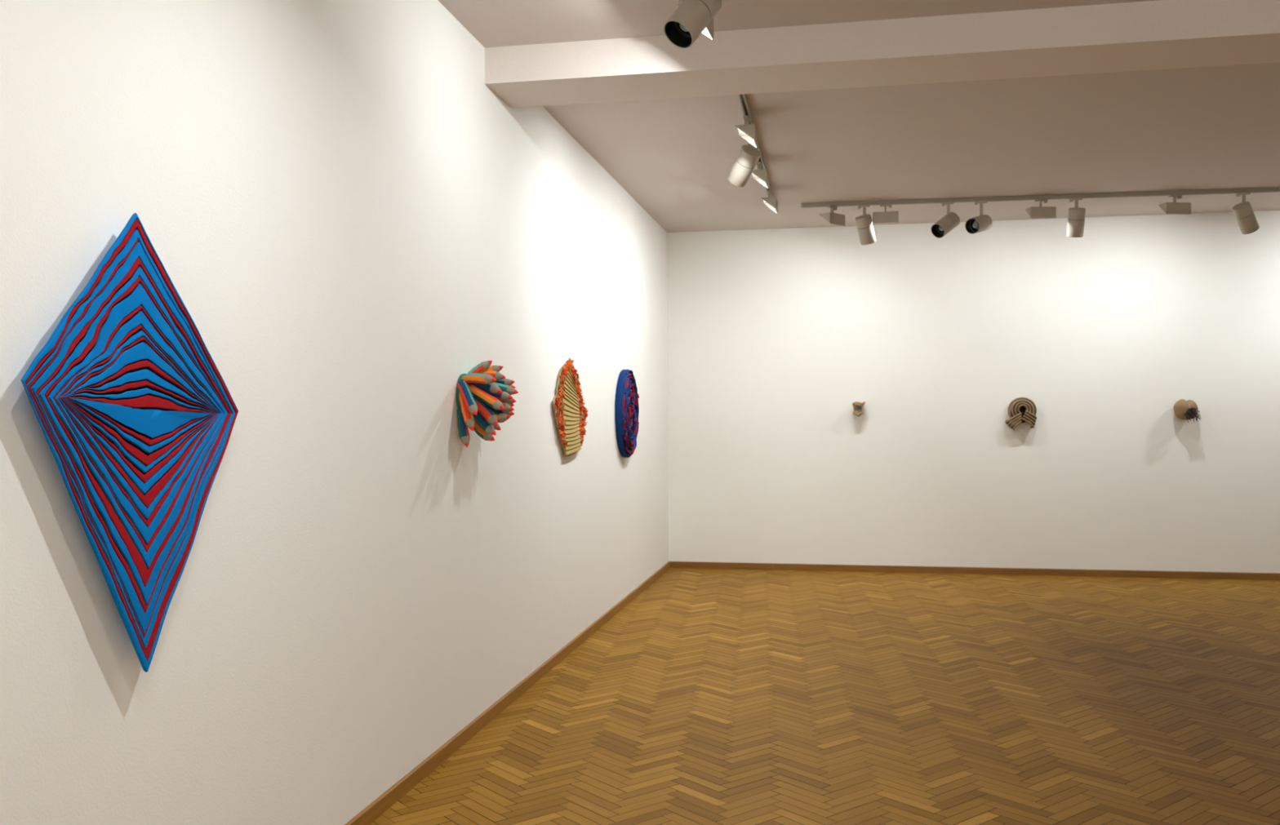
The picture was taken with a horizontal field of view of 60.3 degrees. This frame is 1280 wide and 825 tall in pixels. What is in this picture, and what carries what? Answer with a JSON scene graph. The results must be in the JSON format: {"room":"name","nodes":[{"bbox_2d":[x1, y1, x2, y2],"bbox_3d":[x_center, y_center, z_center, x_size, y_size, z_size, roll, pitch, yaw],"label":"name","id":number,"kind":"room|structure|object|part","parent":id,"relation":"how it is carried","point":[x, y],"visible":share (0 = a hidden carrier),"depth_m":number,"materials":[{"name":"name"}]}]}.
{"room":"museum","nodes":[
{"label":"museum","id":0,"kind":"room"},
{"bbox_2d":[0,0,668,824],"bbox_3d":[-1.063,-0.220,4.385,0.200,3.583,13.822,0,0,11],"label":"wall","id":1,"kind":"structure","parent":0,"point":[337,197],"depth_m":3.67,"materials":[{"name":"paint"}]},
{"bbox_2d":[21,213,238,672],"bbox_3d":[-1.240,0.076,2.735,0.058,1.130,0.836,0,0,11],"label":"relief","id":2,"kind":"object","parent":1,"relation":"attached to","point":[135,415],"visible":1,"depth_m":2.68,"materials":[{"name":"blue wood"}]},
{"bbox_2d":[455,360,518,447],"bbox_3d":[-0.698,-0.045,5.087,0.264,0.403,0.382,0,0,11],"label":"sculpture","id":3,"kind":"object","parent":1,"relation":"attached to","point":[484,400],"visible":1,"depth_m":5.02,"materials":[{"name":"multicoloured wood"}]},
{"bbox_2d":[344,561,670,824],"bbox_3d":[-0.948,1.489,4.359,0.015,0.064,13.421,0,0,11],"label":"baseboard","id":4,"kind":"structure","parent":1,"relation":"attached to","point":[384,802],"depth_m":5.27,"materials":[{"name":"brown wood"}]},
{"bbox_2d":[551,358,587,457],"bbox_3d":[-0.434,-0.037,7.030,0.051,0.624,0.840,0,0,11],"label":"art","id":5,"kind":"object","parent":1,"relation":"attached to","point":[570,414],"visible":1,"depth_m":6.93,"materials":[{"name":"yellow wood"}]},
{"bbox_3d":[-0.433,-0.002,7.006,0.021,0.545,0.485,0,0,11],"label":"ribbed panel","id":6,"kind":"part","parent":5,"relation":"part of","materials":[{"name":"beige wood"}]},
{"bbox_2d":[614,369,639,457],"bbox_3d":[-0.090,0.005,8.769,0.081,0.700,0.671,0,0,11],"label":"art","id":7,"kind":"object","parent":1,"relation":"attached to","point":[626,402],"visible":1,"depth_m":8.62,"materials":[{"name":"blue wood"}]},
{"bbox_2d":[484,0,1279,107],"bbox_3d":[3.499,-1.744,4.875,8.600,0.179,0.436,0,0,11],"label":"beam","id":8,"kind":"structure","parent":1,"relation":"attached to","point":[1157,34],"depth_m":5.17,"materials":[{"name":"paint"}]},
{"bbox_2d":[369,568,1279,824],"bbox_3d":[3.270,1.521,3.562,8.600,0.050,13.422,0,0,11],"label":"floor","id":9,"kind":"structure","parent":0,"point":[713,696],"depth_m":5.64,"materials":[{"name":"brown wood"}]},
{"bbox_2d":[438,0,1279,232],"bbox_3d":[3.252,-1.937,3.575,8.600,0.200,13.422,0,0,11],"label":"ceiling","id":10,"kind":"structure","parent":0,"point":[1210,127],"depth_m":7.14,"materials":[{"name":"paint"}]},
{"bbox_2d":[737,93,773,197],"bbox_3d":[0.864,-1.790,7.865,0.041,0.035,3.504,0,0,10],"label":"track","id":11,"kind":"object","parent":10,"relation":"attached to","point":[743,98],"visible":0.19,"depth_m":6.60,"materials":[{"name":"grey metal"}]},
{"bbox_2d":[727,142,760,186],"bbox_3d":[0.663,-1.611,7.024,0.133,0.329,0.257,0,0,-30],"label":"spotlight","id":12,"kind":"object","parent":11,"relation":"hanging from","point":[748,156],"visible":0.98,"depth_m":6.97,"materials":[{"name":"metal"}]},
{"bbox_2d":[734,115,757,148],"bbox_3d":[0.640,-1.694,6.628,0.120,0.165,0.210,0,0,11],"label":"floodlight","id":13,"kind":"object","parent":11,"relation":"hanging from","point":[748,131],"visible":1,"depth_m":6.58,"materials":[{"name":"metal"}]},
{"bbox_2d":[751,161,768,188],"bbox_3d":[0.846,-1.691,7.826,0.120,0.165,0.210,0,0,11],"label":"floodlight","id":14,"kind":"object","parent":11,"relation":"hanging from","point":[761,175],"visible":0.95,"depth_m":7.77,"materials":[{"name":"metal"}]},
{"bbox_2d":[760,190,777,213],"bbox_3d":[1.035,-1.688,8.803,0.120,0.165,0.210,0,0,11],"label":"floodlight","id":15,"kind":"object","parent":11,"relation":"hanging from","point":[771,202],"visible":1,"depth_m":8.75,"materials":[{"name":"metal"}]},
{"bbox_2d":[800,186,1279,208],"bbox_3d":[4.776,-1.806,8.995,6.848,0.035,0.038,0,0,8],"label":"track","id":16,"kind":"object","parent":10,"relation":"attached to","point":[1276,189],"visible":1,"depth_m":9.19,"materials":[{"name":"grey metal"}]},
{"bbox_2d":[818,205,844,226],"bbox_3d":[1.649,-1.689,9.459,0.210,0.165,0.120,0,0,-44],"label":"floodlight","id":17,"kind":"object","parent":16,"relation":"hanging from","point":[831,217],"visible":1,"depth_m":9.41,"materials":[{"name":"metal"}]},
{"bbox_2d":[855,204,875,244],"bbox_3d":[1.932,-1.604,9.431,0.138,0.338,0.214,0,0,38],"label":"spotlight","id":18,"kind":"object","parent":16,"relation":"attached to","point":[865,229],"visible":1,"depth_m":9.39,"materials":[{"name":"metal"}]},
{"bbox_2d":[872,204,897,223],"bbox_3d":[2.092,-1.692,9.394,0.210,0.165,0.120,0,0,12],"label":"floodlight","id":19,"kind":"object","parent":16,"relation":"hanging from","point":[885,216],"visible":1,"depth_m":9.34,"materials":[{"name":"metal"}]},
{"bbox_2d":[930,202,959,238],"bbox_3d":[2.577,-1.622,9.294,0.265,0.309,0.133,0,0,-34],"label":"spotlight","id":20,"kind":"object","parent":16,"relation":"attached to","point":[949,221],"visible":1,"depth_m":9.27,"materials":[{"name":"metal"}]},
{"bbox_2d":[964,200,992,234],"bbox_3d":[2.843,-1.634,9.246,0.134,0.289,0.257,-1,0,44],"label":"spotlight","id":21,"kind":"object","parent":16,"relation":"attached to","point":[982,223],"visible":1,"depth_m":9.22,"materials":[{"name":"metal"}]},
{"bbox_2d":[1025,199,1056,217],"bbox_3d":[3.348,-1.699,9.208,0.210,0.165,0.120,0,0,-2],"label":"floodlight","id":22,"kind":"object","parent":16,"relation":"hanging from","point":[1040,211],"visible":1,"depth_m":9.15,"materials":[{"name":"metal"}]},
{"bbox_2d":[1066,198,1085,237],"bbox_3d":[3.631,-1.619,9.177,0.142,0.327,0.192,0,0,11],"label":"spotlight","id":23,"kind":"object","parent":16,"relation":"hanging from","point":[1076,216],"visible":1,"depth_m":9.13,"materials":[{"name":"metal"}]},
{"bbox_2d":[1158,195,1191,214],"bbox_3d":[4.392,-1.705,9.054,0.210,0.165,0.120,0,0,-5],"label":"floodlight","id":24,"kind":"object","parent":16,"relation":"hanging from","point":[1174,207],"visible":1,"depth_m":9.00,"materials":[{"name":"metal"}]},
{"bbox_2d":[1231,192,1259,234],"bbox_3d":[4.938,-1.624,8.986,0.239,0.334,0.134,0,0,-30],"label":"spotlight","id":25,"kind":"object","parent":16,"relation":"attached to","point":[1243,212],"visible":1,"depth_m":8.95,"materials":[{"name":"metal"}]},
{"bbox_3d":[-0.155,-1.804,2.665,0.038,0.035,4.394,0,0,11],"label":"track","id":26,"kind":"object","parent":10,"relation":"attached to","visible":0},
{"bbox_2d":[663,0,721,48],"bbox_3d":[0.203,-1.608,4.353,0.249,0.350,0.155,0,0,-36],"label":"spotlight","id":27,"kind":"object","parent":26,"relation":"hanging from","point":[691,18],"visible":1,"depth_m":4.30,"materials":[{"name":"metal"}]},
{"bbox_2d":[676,3,713,40],"bbox_3d":[0.238,-1.699,4.702,0.120,0.165,0.210,0,0,14],"label":"floodlight","id":28,"kind":"object","parent":26,"relation":"hanging from","point":[708,31],"visible":0.14,"depth_m":4.75,"materials":[{"name":"metal"}]},
{"bbox_2d":[666,210,1279,573],"bbox_3d":[4.623,-0.228,10.242,8.800,3.583,0.200,0,0,11],"label":"wall","id":29,"kind":"structure","parent":0,"point":[775,335],"depth_m":10.40,"materials":[{"name":"paint"}]},
{"bbox_2d":[852,401,865,416],"bbox_3d":[2.094,-0.036,10.541,0.123,0.147,0.149,0,0,11],"label":"art","id":30,"kind":"object","parent":29,"relation":"attached to","point":[857,406],"visible":1,"depth_m":10.48,"materials":[{"name":"leather"}]},
{"bbox_2d":[670,561,1279,580],"bbox_3d":[4.521,1.482,10.148,8.584,0.064,0.015,0,0,11],"label":"baseboard","id":31,"kind":"structure","parent":29,"relation":"attached to","point":[691,565],"depth_m":10.38,"materials":[{"name":"brown wood"}]},
{"bbox_2d":[1004,397,1036,431],"bbox_3d":[3.553,0.009,10.268,0.280,0.310,0.144,0,0,11],"label":"art","id":32,"kind":"object","parent":29,"relation":"attached to","point":[1021,411],"visible":1,"depth_m":10.26,"materials":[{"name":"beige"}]},
{"bbox_2d":[1173,399,1200,422],"bbox_3d":[4.939,-0.016,9.961,0.202,0.219,0.234,0,0,11],"label":"art","id":33,"kind":"object","parent":29,"relation":"attached to","point":[1184,410],"visible":1,"depth_m":9.92,"materials":[{"name":"brown"}]}
]}

